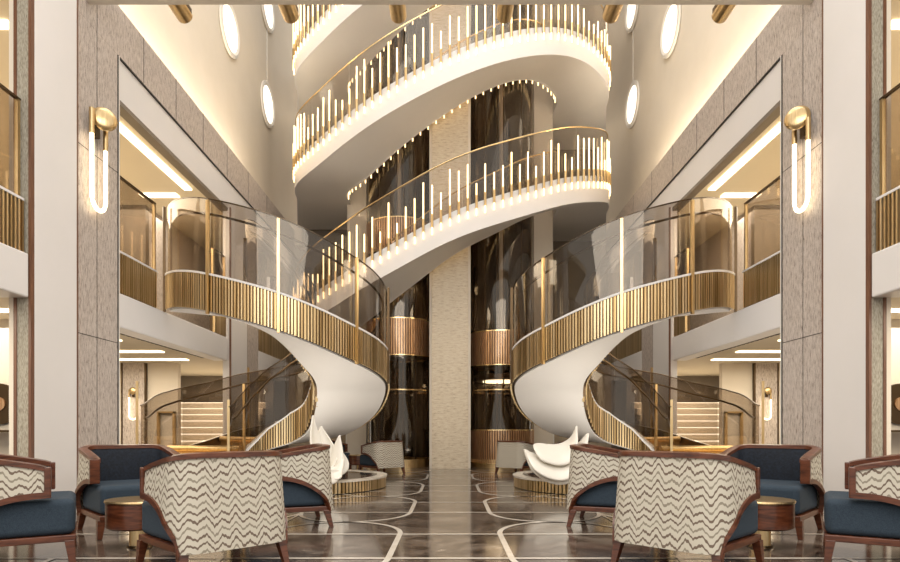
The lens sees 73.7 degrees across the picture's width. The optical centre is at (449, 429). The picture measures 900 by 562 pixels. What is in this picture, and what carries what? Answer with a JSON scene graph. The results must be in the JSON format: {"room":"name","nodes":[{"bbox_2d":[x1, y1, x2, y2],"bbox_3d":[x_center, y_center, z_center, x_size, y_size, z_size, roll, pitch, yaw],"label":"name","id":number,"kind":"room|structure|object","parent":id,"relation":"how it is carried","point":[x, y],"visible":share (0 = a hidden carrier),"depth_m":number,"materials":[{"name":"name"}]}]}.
{"room":"ship interior","nodes":[
{"label":"ship interior","id":0,"kind":"room"},
{"bbox_2d":[0,320,8,454],"bbox_3d":[-7.810,-0.310,8.850,4.980,2.620,0.100,0,0,0],"label":"wall","id":1,"kind":"structure","parent":0,"point":[4,324],"depth_m":8.80,"materials":[{"name":"beige paint"}]},
{"bbox_2d":[0,384,8,424],"bbox_3d":[-6.580,-0.380,8.765,0.600,0.600,0.070,0,0,0],"label":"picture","id":2,"kind":"object","parent":1,"relation":"attached to","point":[4,388],"visible":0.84,"depth_m":8.75,"materials":[{"name":"brown metal"}]},
{"bbox_2d":[0,242,27,297],"bbox_3d":[-5.120,-1.810,5.020,0.360,0.520,4.040,0,0,0],"label":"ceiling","id":3,"kind":"structure","parent":0,"point":[13,262],"depth_m":6.80,"materials":[{"name":"white paint"}]},
{"bbox_2d":[0,83,23,251],"bbox_3d":[-5.040,-2.973,5.511,0.120,1.805,3.022,0,0,0],"label":"balcony balustrade","id":4,"kind":"object","parent":3,"relation":"on","point":[11,203],"visible":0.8,"depth_m":6.93,"materials":[{"name":"brown metal"}]},
{"bbox_2d":[17,0,27,456],"bbox_3d":[-5.025,-2.600,7.085,0.140,7.200,0.050,0,0,0],"label":"wall","id":5,"kind":"structure","parent":0,"point":[22,5],"depth_m":7.06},
{"bbox_2d":[9,0,12,454],"bbox_3d":[-5.160,-2.600,7.085,0.060,7.200,0.050,0,0,0],"label":"trim","id":6,"kind":"structure","parent":5,"relation":"attached to","point":[10,1],"depth_m":7.06,"materials":[{"name":"paint"}]},
{"bbox_2d":[13,0,16,455],"bbox_3d":[-5.112,-2.600,7.080,0.035,7.200,0.060,0,0,0],"label":"trim","id":7,"kind":"structure","parent":5,"relation":"attached to","point":[14,1],"depth_m":7.05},
{"bbox_2d":[28,0,33,457],"bbox_3d":[-4.940,-2.600,7.080,0.030,7.200,0.060,0,0,0],"label":"trim","id":8,"kind":"structure","parent":5,"relation":"attached to","point":[30,2],"depth_m":7.06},
{"bbox_2d":[123,363,143,443],"bbox_3d":[-7.650,-0.310,14.560,0.540,2.620,0.080,0,0,0],"label":"stone wall","id":9,"kind":"structure","parent":0,"point":[132,372],"depth_m":14.52,"materials":[{"name":"beige stone"}]},
{"bbox_2d":[121,363,147,443],"bbox_3d":[-7.655,-0.310,14.550,0.590,2.620,0.100,0,0,0],"label":"trim","id":10,"kind":"structure","parent":9,"relation":"attached to","point":[145,364],"depth_m":14.51,"materials":[{"name":"brown wood"}]},
{"bbox_2d":[120,205,148,265],"bbox_3d":[-8.600,-3.585,13.675,3.400,3.030,0.150,0,0,0],"label":"wall","id":11,"kind":"structure","parent":0,"point":[134,219],"depth_m":13.60,"materials":[{"name":"beige paint"}]},
{"bbox_2d":[0,298,280,380],"bbox_3d":[-7.900,-1.845,11.500,5.200,0.450,17.000,0,0,0],"label":"ceiling","id":12,"kind":"structure","parent":0,"point":[196,366],"depth_m":13.40,"materials":[{"name":"beige"}]},
{"bbox_2d":[0,0,281,276],"bbox_3d":[-7.835,-5.200,11.500,5.330,0.200,17.000,0,0,0],"label":"ceiling","id":13,"kind":"structure","parent":0,"point":[136,167],"depth_m":12.37,"materials":[{"name":"beige paint"}]},
{"bbox_2d":[120,123,191,189],"bbox_3d":[-5.540,-5.082,11.050,0.160,0.025,3.300,0,0,0],"label":"recessed light","id":14,"kind":"object","parent":13,"relation":"in","point":[124,131],"visible":0.64,"depth_m":11.12,"materials":[{"name":"beige plastic"}]},
{"bbox_2d":[120,363,180,445],"bbox_3d":[-8.460,-0.310,14.675,3.680,2.620,0.150,0,0,0],"label":"wall","id":15,"kind":"structure","parent":0,"point":[162,377],"depth_m":14.60,"materials":[{"name":"beige paint"}]},
{"bbox_2d":[120,294,226,360],"bbox_3d":[-5.140,-1.810,11.235,0.320,0.520,4.410,0,0,0],"label":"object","id":16,"kind":"structure","parent":0,"point":[139,320],"depth_m":10.65,"materials":[{"name":"white paint"}]},
{"bbox_2d":[120,176,157,307],"bbox_3d":[-5.040,-2.973,9.645,0.120,1.805,1.210,0,0,0],"label":"balcony balustrade","id":17,"kind":"object","parent":16,"relation":"on","point":[138,280],"visible":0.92,"depth_m":9.70,"materials":[{"name":"brown metal"}]},
{"bbox_2d":[210,247,225,336],"bbox_3d":[-5.040,-2.973,13.060,0.120,1.805,0.720,0,0,0],"label":"balcony balustrade","id":18,"kind":"object","parent":16,"relation":"on","point":[217,323],"visible":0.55,"depth_m":12.88,"materials":[{"name":"brown metal"}]},
{"bbox_2d":[149,208,208,329],"bbox_3d":[-6.950,-3.585,15.475,0.100,3.030,3.450,0,0,0],"label":"wall","id":19,"kind":"structure","parent":0,"point":[182,252],"depth_m":15.08,"materials":[{"name":"beige paint"}]},
{"bbox_2d":[78,0,300,448],"bbox_3d":[-5.140,-2.690,13.985,0.320,7.380,12.030,0,0,0],"label":"wall","id":20,"kind":"structure","parent":0,"point":[111,23],"depth_m":11.21,"materials":[{"name":"beige stone"}]},
{"bbox_2d":[77,0,77,477],"bbox_3d":[-5.070,-2.600,7.957,0.260,7.200,0.035,0,0,0],"label":"trim","id":21,"kind":"structure","parent":20,"relation":"attached to","point":[77,0],"depth_m":7.96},
{"bbox_2d":[117,55,118,443],"bbox_3d":[-4.986,-2.310,8.995,0.028,6.620,0.020,0,0,0],"label":"trim","id":22,"kind":"structure","parent":20,"relation":"attached to","point":[117,55],"depth_m":9.00,"materials":[{"name":"black"}]},
{"bbox_2d":[119,56,119,443],"bbox_3d":[-5.135,-2.310,9.018,0.330,6.620,0.025,0,0,0],"label":"trim","id":23,"kind":"structure","parent":20,"relation":"attached to","point":[119,56],"depth_m":9.02,"materials":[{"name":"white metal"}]},
{"bbox_2d":[120,101,290,272],"bbox_3d":[-5.085,-4.965,14.115,0.170,0.070,10.170,0,0,0],"label":"trim","id":24,"kind":"structure","parent":20,"relation":"attached to","point":[126,114],"depth_m":11.06,"materials":[{"name":"beige paint"}]},
{"bbox_2d":[120,61,290,270],"bbox_3d":[-5.100,-5.310,14.100,0.200,0.620,10.200,0,0,0],"label":"beam","id":25,"kind":"structure","parent":20,"relation":"attached to","point":[133,95],"depth_m":11.30,"materials":[{"name":"white paint"}]},
{"bbox_2d":[120,57,294,254],"bbox_3d":[-4.987,-5.612,14.100,0.025,0.025,10.200,0,0,0],"label":"trim","id":26,"kind":"structure","parent":20,"relation":"attached to","point":[121,60],"depth_m":11.45,"materials":[{"name":"black metal"}]},
{"bbox_2d":[86,0,813,4],"bbox_3d":[0.000,-6.040,8.250,10.000,0.320,0.100,0,0,0],"label":"ceiling beam","id":27,"kind":"structure","parent":20,"relation":"attached to","point":[91,2],"depth_m":8.25,"materials":[{"name":"beige paint"}]},
{"bbox_2d":[119,5,304,249],"bbox_3d":[-5.445,-10.500,13.963,0.676,9.000,12.123,0,0,3],"label":"wall","id":28,"kind":"structure","parent":0,"point":[226,89],"depth_m":15.90,"materials":[{"name":"beige paint"}]},
{"bbox_2d":[219,5,239,58],"bbox_3d":[-5.375,-9.800,14.650,0.090,1.260,1.260,0,0,0],"label":"round wall light","id":29,"kind":"object","parent":28,"relation":"attached to","point":[228,21],"visible":0.9,"depth_m":14.64,"materials":[{"name":"white glass"}]},
{"bbox_2d":[260,80,274,127],"bbox_3d":[-5.375,-10.435,17.700,0.090,2.930,1.260,0,0,0],"label":"round wall light","id":30,"kind":"object","parent":28,"relation":"attached to","point":[267,102],"visible":1,"depth_m":17.63,"materials":[{"name":"white glass"}]},
{"bbox_2d":[181,376,273,449],"bbox_3d":[-7.800,-0.310,18.050,5.000,2.620,0.100,0,0,0],"label":"wall","id":31,"kind":"structure","parent":0,"point":[266,394],"depth_m":18.00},
{"bbox_2d":[223,208,246,434],"bbox_3d":[-5.025,-2.000,14.050,0.190,6.000,1.100,0,0,0],"label":"column","id":32,"kind":"structure","parent":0,"point":[238,230],"depth_m":13.79,"materials":[{"name":"paint"}]},
{"bbox_2d":[209,252,266,329],"bbox_3d":[-6.100,-3.585,17.275,1.600,3.030,0.150,0,0,0],"label":"wall","id":33,"kind":"structure","parent":0,"point":[262,257],"depth_m":17.20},
{"bbox_2d":[258,351,288,380],"bbox_3d":[-5.140,-1.810,17.260,0.320,0.520,3.280,0,0,0],"label":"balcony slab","id":34,"kind":"structure","parent":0,"point":[265,361],"depth_m":16.76,"materials":[{"name":"white paint"}]},
{"bbox_2d":[258,282,290,362],"bbox_3d":[-5.040,-2.973,17.225,0.120,1.805,3.150,0,0,0],"label":"balcony balustrade","id":35,"kind":"object","parent":34,"relation":"on","point":[267,344],"visible":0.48,"depth_m":16.79,"materials":[{"name":"brown metal"}]},
{"bbox_2d":[289,365,345,452],"bbox_3d":[-4.000,-0.500,18.675,2.000,3.000,0.150,0,0,0],"label":"wall","id":36,"kind":"structure","parent":0,"point":[299,384],"depth_m":18.60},
{"bbox_2d":[347,66,366,453],"bbox_3d":[-2.720,-7.000,17.700,0.560,16.000,0.400,0,0,0],"label":"wall","id":37,"kind":"structure","parent":0,"point":[355,439],"depth_m":17.50,"materials":[{"name":"beige paint"}]},
{"bbox_2d":[367,5,529,456],"bbox_3d":[0.000,-7.000,17.725,4.880,16.000,0.150,0,0,0],"label":"wall","id":38,"kind":"structure","parent":0,"point":[512,92],"depth_m":17.65,"materials":[{"name":"brown glass"}]},
{"bbox_2d":[374,18,417,456],"bbox_3d":[-1.587,-7.000,17.645,1.275,16.000,0.030,0,0,0],"label":"trim","id":39,"kind":"structure","parent":38,"relation":"attached to","point":[417,18],"depth_m":17.63,"materials":[{"name":"brown metal"}]},
{"bbox_2d":[482,5,525,429],"bbox_3d":[1.587,-7.000,17.645,1.275,16.000,0.030,0,0,0],"label":"trim","id":40,"kind":"structure","parent":38,"relation":"attached to","point":[482,5],"depth_m":17.63,"materials":[{"name":"brown metal"}]},
{"bbox_2d":[0,465,899,561],"bbox_3d":[0.000,1.050,7.100,28.000,0.100,26.200,0,0,0],"label":"floor","id":41,"kind":"structure","parent":0,"point":[444,490],"depth_m":5.74,"materials":[{"name":"stone"}]},
{"bbox_2d":[0,454,76,561],"bbox_3d":[-3.375,0.575,4.621,0.848,0.850,0.909,0,0,-31],"label":"armchair","id":42,"kind":"object","parent":41,"relation":"on","point":[31,513],"visible":1,"depth_m":4.37,"materials":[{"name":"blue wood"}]},
{"bbox_2d":[34,0,76,492],"bbox_3d":[-5.060,-2.475,7.525,0.260,6.950,0.830,0,0,0],"label":"column","id":43,"kind":"structure","parent":41,"relation":"on","point":[55,21],"depth_m":7.50,"materials":[{"name":"paint"}]},
{"bbox_2d":[78,11,116,465],"bbox_3d":[-5.140,-2.310,8.485,0.320,6.620,1.030,0,0,0],"label":"column","id":44,"kind":"structure","parent":41,"relation":"on","point":[97,61],"depth_m":8.45,"materials":[{"name":"beige stone"}]},
{"bbox_2d":[89,106,116,212],"bbox_3d":[-4.885,-3.770,8.372,0.229,1.477,0.385,0,0,29],"label":"wall sconce","id":45,"kind":"object","parent":44,"relation":"attached to","point":[102,118],"visible":1,"depth_m":8.34,"materials":[{"name":"gold"}]},
{"bbox_2d":[75,444,179,539],"bbox_3d":[-3.182,0.575,6.013,0.909,0.850,0.848,0,0,-43],"label":"armchair","id":46,"kind":"object","parent":41,"relation":"on","point":[105,472],"visible":0.64,"depth_m":5.97,"materials":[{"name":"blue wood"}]},
{"bbox_2d":[104,496,152,548],"bbox_3d":[-2.660,0.795,5.150,0.544,0.410,0.544,0,0,0],"label":"side table","id":47,"kind":"object","parent":41,"relation":"on","point":[121,513],"visible":0.57,"depth_m":4.91,"materials":[{"name":"brown wood"}]},
{"bbox_2d":[136,450,288,561],"bbox_3d":[-1.777,0.575,4.508,0.848,0.850,0.909,0,0,44],"label":"armchair","id":48,"kind":"object","parent":41,"relation":"on","point":[194,503],"visible":1,"depth_m":4.18,"materials":[{"name":"fabric"}]},
{"bbox_2d":[181,402,268,444],"bbox_3d":[-6.675,0.100,16.295,2.650,1.800,2.850,0,0,0],"label":"staircase","id":49,"kind":"structure","parent":41,"relation":"on","point":[200,421],"depth_m":16.86,"materials":[{"name":"beige paint"}]},
{"bbox_2d":[247,227,257,427],"bbox_3d":[-5.140,-2.000,15.115,0.320,6.000,0.970,0,0,0],"label":"column","id":50,"kind":"structure","parent":41,"relation":"on","point":[252,240],"depth_m":15.13,"materials":[{"name":"beige stone"}]},
{"bbox_2d":[136,197,389,453],"bbox_3d":[-3.388,-1.482,11.625,4.477,4.890,4.169,0,0,0],"label":"spiral staircase","id":51,"kind":"structure","parent":41,"relation":"on","point":[347,365],"depth_m":10.59,"materials":[{"name":"white paint"}]},
{"bbox_2d":[276,443,333,526],"bbox_3d":[-1.724,0.575,6.427,0.848,0.850,0.909,0,0,-22],"label":"armchair","id":52,"kind":"object","parent":41,"relation":"on","point":[306,469],"visible":0.68,"depth_m":6.11,"materials":[{"name":"beige fabric"}]},
{"bbox_2d":[332,469,386,493],"bbox_3d":[-2.730,0.889,10.550,3.240,0.202,3.240,0,0,0],"label":"platform","id":53,"kind":"object","parent":41,"relation":"on","point":[352,481],"visible":0.34,"depth_m":9.82,"materials":[{"name":"brown metal"}]},
{"bbox_2d":[310,415,348,483],"bbox_3d":[-1.893,0.296,9.277,0.599,1.043,0.763,0,0,0],"label":"sculpture","id":54,"kind":"object","parent":53,"relation":"on","point":[339,463],"visible":0.73,"depth_m":9.43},
{"bbox_2d":[358,440,404,473],"bbox_3d":[-1.558,0.618,13.738,0.864,0.765,0.805,0,0,-44],"label":"armchair","id":55,"kind":"object","parent":41,"relation":"on","point":[377,454],"visible":0.99,"depth_m":13.44,"materials":[{"name":"beige fabric"}]},
{"bbox_2d":[366,9,428,467],"bbox_3d":[-1.400,-6.750,16.620,1.820,15.500,1.820,0,0,0],"label":"lift","id":56,"kind":"object","parent":41,"relation":"on","point":[409,337],"visible":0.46,"depth_m":15.92,"materials":[{"name":"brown glass"}]},
{"bbox_2d":[432,5,467,468],"bbox_3d":[0.000,-7.000,15.800,0.932,16.000,0.600,0,0,0],"label":"column","id":57,"kind":"structure","parent":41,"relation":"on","point":[450,133],"depth_m":15.50,"materials":[{"name":"beige stone"}]},
{"bbox_2d":[429,6,431,468],"bbox_3d":[-0.500,-7.000,15.680,0.069,16.000,0.240,0,0,0],"label":"trim","id":58,"kind":"structure","parent":57,"relation":"attached to","point":[430,12],"depth_m":15.56,"materials":[{"name":"beige paint"}]},
{"bbox_2d":[468,5,470,468],"bbox_3d":[0.500,-7.000,15.680,0.069,16.000,0.240,0,0,0],"label":"trim","id":59,"kind":"structure","parent":57,"relation":"attached to","point":[469,6],"depth_m":15.56,"materials":[{"name":"beige paint"}]},
{"bbox_2d":[0,470,899,561],"bbox_3d":[0.000,0.996,8.411,9.800,0.002,13.022,0,0,0],"label":"trim","id":60,"kind":"structure","parent":41,"relation":"in","point":[390,553],"depth_m":4.69,"materials":[{"name":"stone"}]},
{"bbox_2d":[471,5,533,467],"bbox_3d":[1.410,-6.750,16.620,1.820,15.500,1.820,0,0,0],"label":"lift","id":61,"kind":"object","parent":41,"relation":"on","point":[490,349],"visible":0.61,"depth_m":15.96,"materials":[{"name":"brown glass"}]},
{"bbox_2d":[495,440,535,473],"bbox_3d":[1.558,0.618,13.738,0.864,0.765,0.805,0,0,44],"label":"armchair","id":62,"kind":"object","parent":41,"relation":"on","point":[510,454],"visible":0.77,"depth_m":13.40,"materials":[{"name":"beige fabric"}]},
{"bbox_2d":[513,470,567,493],"bbox_3d":[2.730,0.889,10.550,3.240,0.202,3.240,0,0,0],"label":"platform","id":63,"kind":"object","parent":41,"relation":"on","point":[526,480],"visible":0.17,"depth_m":9.74,"materials":[{"name":"brown metal"}]},
{"bbox_2d":[523,426,588,484],"bbox_3d":[1.681,0.380,9.436,1.054,0.896,1.055,0,0,-2],"label":"sculpture","id":64,"kind":"object","parent":63,"relation":"on","point":[550,463],"visible":0.84,"depth_m":9.10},
{"bbox_2d":[510,197,763,453],"bbox_3d":[3.388,-1.482,11.625,4.477,4.890,4.169,0,0,0],"label":"spiral staircase","id":65,"kind":"structure","parent":63,"relation":"on","point":[552,365],"depth_m":10.62,"materials":[{"name":"white paint"}]},
{"bbox_2d":[566,443,623,526],"bbox_3d":[1.724,0.575,6.427,0.848,0.850,0.909,0,0,22],"label":"armchair","id":66,"kind":"object","parent":41,"relation":"on","point":[593,469],"visible":0.69,"depth_m":6.11,"materials":[{"name":"beige fabric"}]},
{"bbox_2d":[642,227,652,427],"bbox_3d":[5.140,-2.000,15.115,0.320,6.000,0.970,0,0,0],"label":"column","id":67,"kind":"structure","parent":41,"relation":"on","point":[647,240],"depth_m":15.13,"materials":[{"name":"beige stone"}]},
{"bbox_2d":[631,402,718,444],"bbox_3d":[6.675,0.100,16.295,2.650,1.800,2.850,0,0,0],"label":"staircase","id":68,"kind":"structure","parent":41,"relation":"on","point":[696,421],"depth_m":16.86,"materials":[{"name":"beige paint"}]},
{"bbox_2d":[611,450,763,561],"bbox_3d":[1.777,0.575,4.508,0.848,0.850,0.909,0,0,-44],"label":"armchair","id":69,"kind":"object","parent":41,"relation":"on","point":[704,503],"visible":1,"depth_m":4.18,"materials":[{"name":"beige fabric"}]},
{"bbox_2d":[747,496,795,548],"bbox_3d":[2.660,0.795,5.150,0.544,0.410,0.544,0,0,0],"label":"side table","id":70,"kind":"object","parent":41,"relation":"on","point":[774,513],"visible":0.56,"depth_m":4.91,"materials":[{"name":"brown wood"}]},
{"bbox_2d":[720,444,824,539],"bbox_3d":[3.182,0.575,6.013,0.909,0.850,0.848,0,0,43],"label":"armchair","id":71,"kind":"object","parent":41,"relation":"on","point":[794,472],"visible":0.63,"depth_m":5.97,"materials":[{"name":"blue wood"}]},
{"bbox_2d":[783,11,821,465],"bbox_3d":[5.140,-2.310,8.485,0.320,6.620,1.030,0,0,0],"label":"column","id":72,"kind":"structure","parent":41,"relation":"on","point":[802,61],"depth_m":8.45,"materials":[{"name":"beige stone"}]},
{"bbox_2d":[784,105,810,212],"bbox_3d":[4.889,-3.770,8.364,0.252,1.477,0.351,0,0,-34],"label":"wall sconce","id":73,"kind":"object","parent":72,"relation":"attached to","point":[798,117],"visible":1,"depth_m":8.31,"materials":[{"name":"gold"}]},
{"bbox_2d":[823,0,865,492],"bbox_3d":[5.060,-2.475,7.525,0.260,6.950,0.830,0,0,0],"label":"column","id":74,"kind":"structure","parent":41,"relation":"on","point":[844,21],"depth_m":7.50,"materials":[{"name":"paint"}]},
{"bbox_2d":[823,454,899,561],"bbox_3d":[3.375,0.575,4.621,0.848,0.850,0.909,0,0,31],"label":"armchair","id":75,"kind":"object","parent":41,"relation":"on","point":[868,513],"visible":1,"depth_m":4.37,"materials":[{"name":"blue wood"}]},
{"bbox_2d":[270,5,629,450],"bbox_3d":[0.000,-7.000,20.100,12.000,16.000,0.200,0,0,0],"label":"wall","id":76,"kind":"structure","parent":0,"point":[570,278],"depth_m":20.00,"materials":[{"name":"beige paint"}]},
{"bbox_2d":[533,5,552,443],"bbox_3d":[2.720,-7.000,17.700,0.560,16.000,0.400,0,0,0],"label":"wall","id":77,"kind":"structure","parent":0,"point":[542,99],"depth_m":17.50,"materials":[{"name":"beige paint"}]},
{"bbox_2d":[292,5,605,137],"bbox_3d":[0.016,-11.805,16.807,10.169,4.622,5.932,0,0,0],"label":"curved staircase","id":78,"kind":"structure","parent":77,"relation":"attached to","point":[342,32],"depth_m":15.62,"materials":[{"name":"white paint"}]},
{"bbox_2d":[292,5,610,229],"bbox_3d":[0.016,-8.805,16.807,10.169,4.622,5.932,0,0,0],"label":"curved staircase","id":79,"kind":"structure","parent":77,"relation":"attached to","point":[577,72],"depth_m":14.94,"materials":[{"name":"white paint"}]},
{"bbox_2d":[293,126,610,364],"bbox_3d":[0.016,-5.052,16.807,10.170,6.078,5.933,0,0,0],"label":"curved staircase","id":80,"kind":"structure","parent":77,"relation":"attached to","point":[579,205],"depth_m":14.48,"materials":[{"name":"white paint"}]},
{"bbox_2d":[554,365,610,447],"bbox_3d":[4.000,-0.500,18.675,2.000,3.000,0.150,0,0,0],"label":"wall","id":81,"kind":"structure","parent":0,"point":[600,384],"depth_m":18.60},
{"bbox_2d":[611,351,641,380],"bbox_3d":[5.140,-1.810,17.260,0.320,0.520,3.280,0,0,0],"label":"ceiling","id":82,"kind":"structure","parent":0,"point":[634,361],"depth_m":16.76,"materials":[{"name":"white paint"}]},
{"bbox_2d":[609,282,641,362],"bbox_3d":[5.040,-2.973,17.225,0.120,1.805,3.150,0,0,0],"label":"balcony balustrade","id":83,"kind":"object","parent":82,"relation":"on","point":[632,344],"visible":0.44,"depth_m":16.79,"materials":[{"name":"brown metal"}]},
{"bbox_2d":[633,252,690,329],"bbox_3d":[6.100,-3.585,17.275,1.600,3.030,0.150,0,0,0],"label":"wall","id":84,"kind":"structure","parent":0,"point":[637,257],"depth_m":17.20,"materials":[{"name":"beige paint"}]},
{"bbox_2d":[653,208,676,434],"bbox_3d":[5.025,-2.000,14.050,0.190,6.000,1.100,0,0,0],"label":"column","id":85,"kind":"structure","parent":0,"point":[660,230],"depth_m":13.79,"materials":[{"name":"paint"}]},
{"bbox_2d":[626,376,718,449],"bbox_3d":[7.800,-0.310,18.050,5.000,2.620,0.100,0,0,0],"label":"wall","id":86,"kind":"structure","parent":0,"point":[633,394],"depth_m":18.00,"materials":[{"name":"beige paint"}]},
{"bbox_2d":[595,5,780,249],"bbox_3d":[5.445,-10.500,13.963,0.676,9.000,12.123,0,0,-3],"label":"wall","id":87,"kind":"structure","parent":0,"point":[673,89],"depth_m":15.60,"materials":[{"name":"beige paint"}]},
{"bbox_2d":[625,80,639,127],"bbox_3d":[5.375,-10.435,17.700,0.090,2.930,1.260,0,0,0],"label":"round wall light","id":88,"kind":"object","parent":87,"relation":"attached to","point":[632,102],"visible":1,"depth_m":17.63,"materials":[{"name":"white glass"}]},
{"bbox_2d":[660,5,680,58],"bbox_3d":[5.375,-9.800,14.650,0.090,1.260,1.260,0,0,0],"label":"round wall light","id":89,"kind":"object","parent":87,"relation":"attached to","point":[670,26],"visible":0.92,"depth_m":14.64,"materials":[{"name":"white glass"}]},
{"bbox_2d":[599,0,821,448],"bbox_3d":[5.140,-2.690,13.985,0.320,7.380,12.030,0,0,0],"label":"wall","id":90,"kind":"structure","parent":0,"point":[788,23],"depth_m":11.26,"materials":[{"name":"beige stone"}]},
{"bbox_2d":[605,57,779,254],"bbox_3d":[4.987,-5.612,14.100,0.025,0.025,10.200,0,0,0],"label":"trim","id":91,"kind":"structure","parent":90,"relation":"attached to","point":[778,60],"depth_m":11.43,"materials":[{"name":"black metal"}]},
{"bbox_2d":[609,101,779,272],"bbox_3d":[5.085,-4.965,14.115,0.170,0.070,10.170,0,0,0],"label":"trim","id":92,"kind":"structure","parent":90,"relation":"attached to","point":[773,114],"depth_m":11.02,"materials":[{"name":"beige paint"}]},
{"bbox_2d":[609,61,779,270],"bbox_3d":[5.100,-5.310,14.100,0.200,0.620,10.200,0,0,0],"label":"beam","id":93,"kind":"structure","parent":90,"relation":"attached to","point":[766,94],"depth_m":11.30,"materials":[{"name":"white paint"}]},
{"bbox_2d":[780,56,780,443],"bbox_3d":[5.135,-2.310,9.018,0.330,6.620,0.025,0,0,0],"label":"trim","id":94,"kind":"structure","parent":90,"relation":"attached to","point":[780,56],"depth_m":9.02,"materials":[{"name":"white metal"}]},
{"bbox_2d":[781,55,782,443],"bbox_3d":[4.986,-2.310,8.995,0.028,6.620,0.020,0,0,0],"label":"trim","id":95,"kind":"structure","parent":90,"relation":"attached to","point":[781,55],"depth_m":9.00,"materials":[{"name":"black"}]},
{"bbox_2d":[822,0,822,477],"bbox_3d":[5.070,-2.600,7.957,0.260,7.200,0.035,0,0,0],"label":"trim","id":96,"kind":"structure","parent":90,"relation":"attached to","point":[822,0],"depth_m":7.96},
{"bbox_2d":[691,208,750,329],"bbox_3d":[6.950,-3.585,15.475,0.100,3.030,3.450,0,0,0],"label":"wall","id":97,"kind":"structure","parent":0,"point":[717,252],"depth_m":15.08,"materials":[{"name":"beige paint"}]},
{"bbox_2d":[673,294,779,360],"bbox_3d":[5.140,-1.810,11.235,0.320,0.520,4.410,0,0,0],"label":"balcony edge","id":98,"kind":"structure","parent":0,"point":[760,320],"depth_m":10.65,"materials":[{"name":"white paint"}]},
{"bbox_2d":[674,247,689,336],"bbox_3d":[5.040,-2.973,13.060,0.120,1.805,0.720,0,0,0],"label":"balcony balustrade","id":99,"kind":"object","parent":98,"relation":"on","point":[681,323],"visible":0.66,"depth_m":12.88,"materials":[{"name":"brown metal"}]},
{"bbox_2d":[742,176,779,307],"bbox_3d":[5.040,-2.973,9.645,0.120,1.805,1.210,0,0,0],"label":"balcony balustrade","id":100,"kind":"object","parent":98,"relation":"on","point":[761,280],"visible":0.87,"depth_m":9.70,"materials":[{"name":"brown metal"}]},
{"bbox_2d":[719,363,779,445],"bbox_3d":[8.460,-0.310,14.675,3.680,2.620,0.150,0,0,0],"label":"wall","id":101,"kind":"structure","parent":0,"point":[736,377],"depth_m":14.60,"materials":[{"name":"beige paint"}]},
{"bbox_2d":[618,0,899,276],"bbox_3d":[7.835,-5.200,11.500,5.330,0.200,17.000,0,0,0],"label":"ceiling","id":102,"kind":"structure","parent":0,"point":[763,167],"depth_m":12.46,"materials":[{"name":"beige paint"}]},
{"bbox_2d":[708,123,779,189],"bbox_3d":[5.540,-5.082,11.050,0.160,0.025,3.300,0,0,0],"label":"recessed light","id":103,"kind":"object","parent":102,"relation":"in","point":[775,131],"visible":0.64,"depth_m":11.12,"materials":[{"name":"beige plastic"}]},
{"bbox_2d":[619,298,899,380],"bbox_3d":[7.900,-1.845,11.500,5.200,0.450,17.000,0,0,0],"label":"ceiling","id":104,"kind":"structure","parent":0,"point":[702,366],"depth_m":13.40,"materials":[{"name":"beige paint"}]},
{"bbox_2d":[751,205,779,265],"bbox_3d":[8.600,-3.585,13.675,3.400,3.030,0.150,0,0,0],"label":"wall","id":105,"kind":"structure","parent":0,"point":[765,219],"depth_m":13.60,"materials":[{"name":"beige paint"}]},
{"bbox_2d":[756,363,776,443],"bbox_3d":[7.650,-0.310,14.560,0.540,2.620,0.080,0,0,0],"label":"stone wall","id":106,"kind":"structure","parent":0,"point":[766,372],"depth_m":14.52,"materials":[{"name":"beige stone"}]},
{"bbox_2d":[752,363,778,443],"bbox_3d":[7.655,-0.310,14.550,0.590,2.620,0.100,0,0,0],"label":"trim","id":107,"kind":"structure","parent":106,"relation":"attached to","point":[753,364],"depth_m":14.51,"materials":[{"name":"brown wood"}]},
{"bbox_2d":[872,0,882,456],"bbox_3d":[5.025,-2.600,7.085,0.140,7.200,0.050,0,0,0],"label":"wall","id":108,"kind":"structure","parent":0,"point":[877,5],"depth_m":7.06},
{"bbox_2d":[866,0,871,457],"bbox_3d":[4.940,-2.600,7.080,0.030,7.200,0.060,0,0,0],"label":"trim","id":109,"kind":"structure","parent":108,"relation":"attached to","point":[868,2],"depth_m":7.06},
{"bbox_2d":[883,0,886,455],"bbox_3d":[5.112,-2.600,7.080,0.035,7.200,0.060,0,0,0],"label":"trim","id":110,"kind":"structure","parent":108,"relation":"attached to","point":[884,1],"depth_m":7.05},
{"bbox_2d":[887,0,890,454],"bbox_3d":[5.160,-2.600,7.085,0.060,7.200,0.050,0,0,0],"label":"trim","id":111,"kind":"structure","parent":108,"relation":"attached to","point":[888,1],"depth_m":7.06,"materials":[{"name":"paint"}]},
{"bbox_2d":[872,242,899,297],"bbox_3d":[5.120,-1.810,5.020,0.360,0.520,4.040,0,0,0],"label":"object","id":112,"kind":"structure","parent":0,"point":[885,262],"depth_m":6.80,"materials":[{"name":"white paint"}]},
{"bbox_2d":[876,83,899,251],"bbox_3d":[5.040,-2.973,5.511,0.120,1.805,3.022,0,0,0],"label":"balcony balustrade","id":113,"kind":"object","parent":112,"relation":"on","point":[887,203],"visible":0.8,"depth_m":6.93,"materials":[{"name":"brown metal"}]},
{"bbox_2d":[891,320,899,454],"bbox_3d":[7.810,-0.310,8.850,4.980,2.620,0.100,0,0,0],"label":"wall","id":114,"kind":"structure","parent":0,"point":[895,324],"depth_m":8.80,"materials":[{"name":"beige paint"}]},
{"bbox_2d":[891,384,899,424],"bbox_3d":[6.580,-0.380,8.765,0.600,0.600,0.070,0,0,0],"label":"round wall lamp","id":115,"kind":"object","parent":114,"relation":"attached to","point":[895,388],"visible":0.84,"depth_m":8.75,"materials":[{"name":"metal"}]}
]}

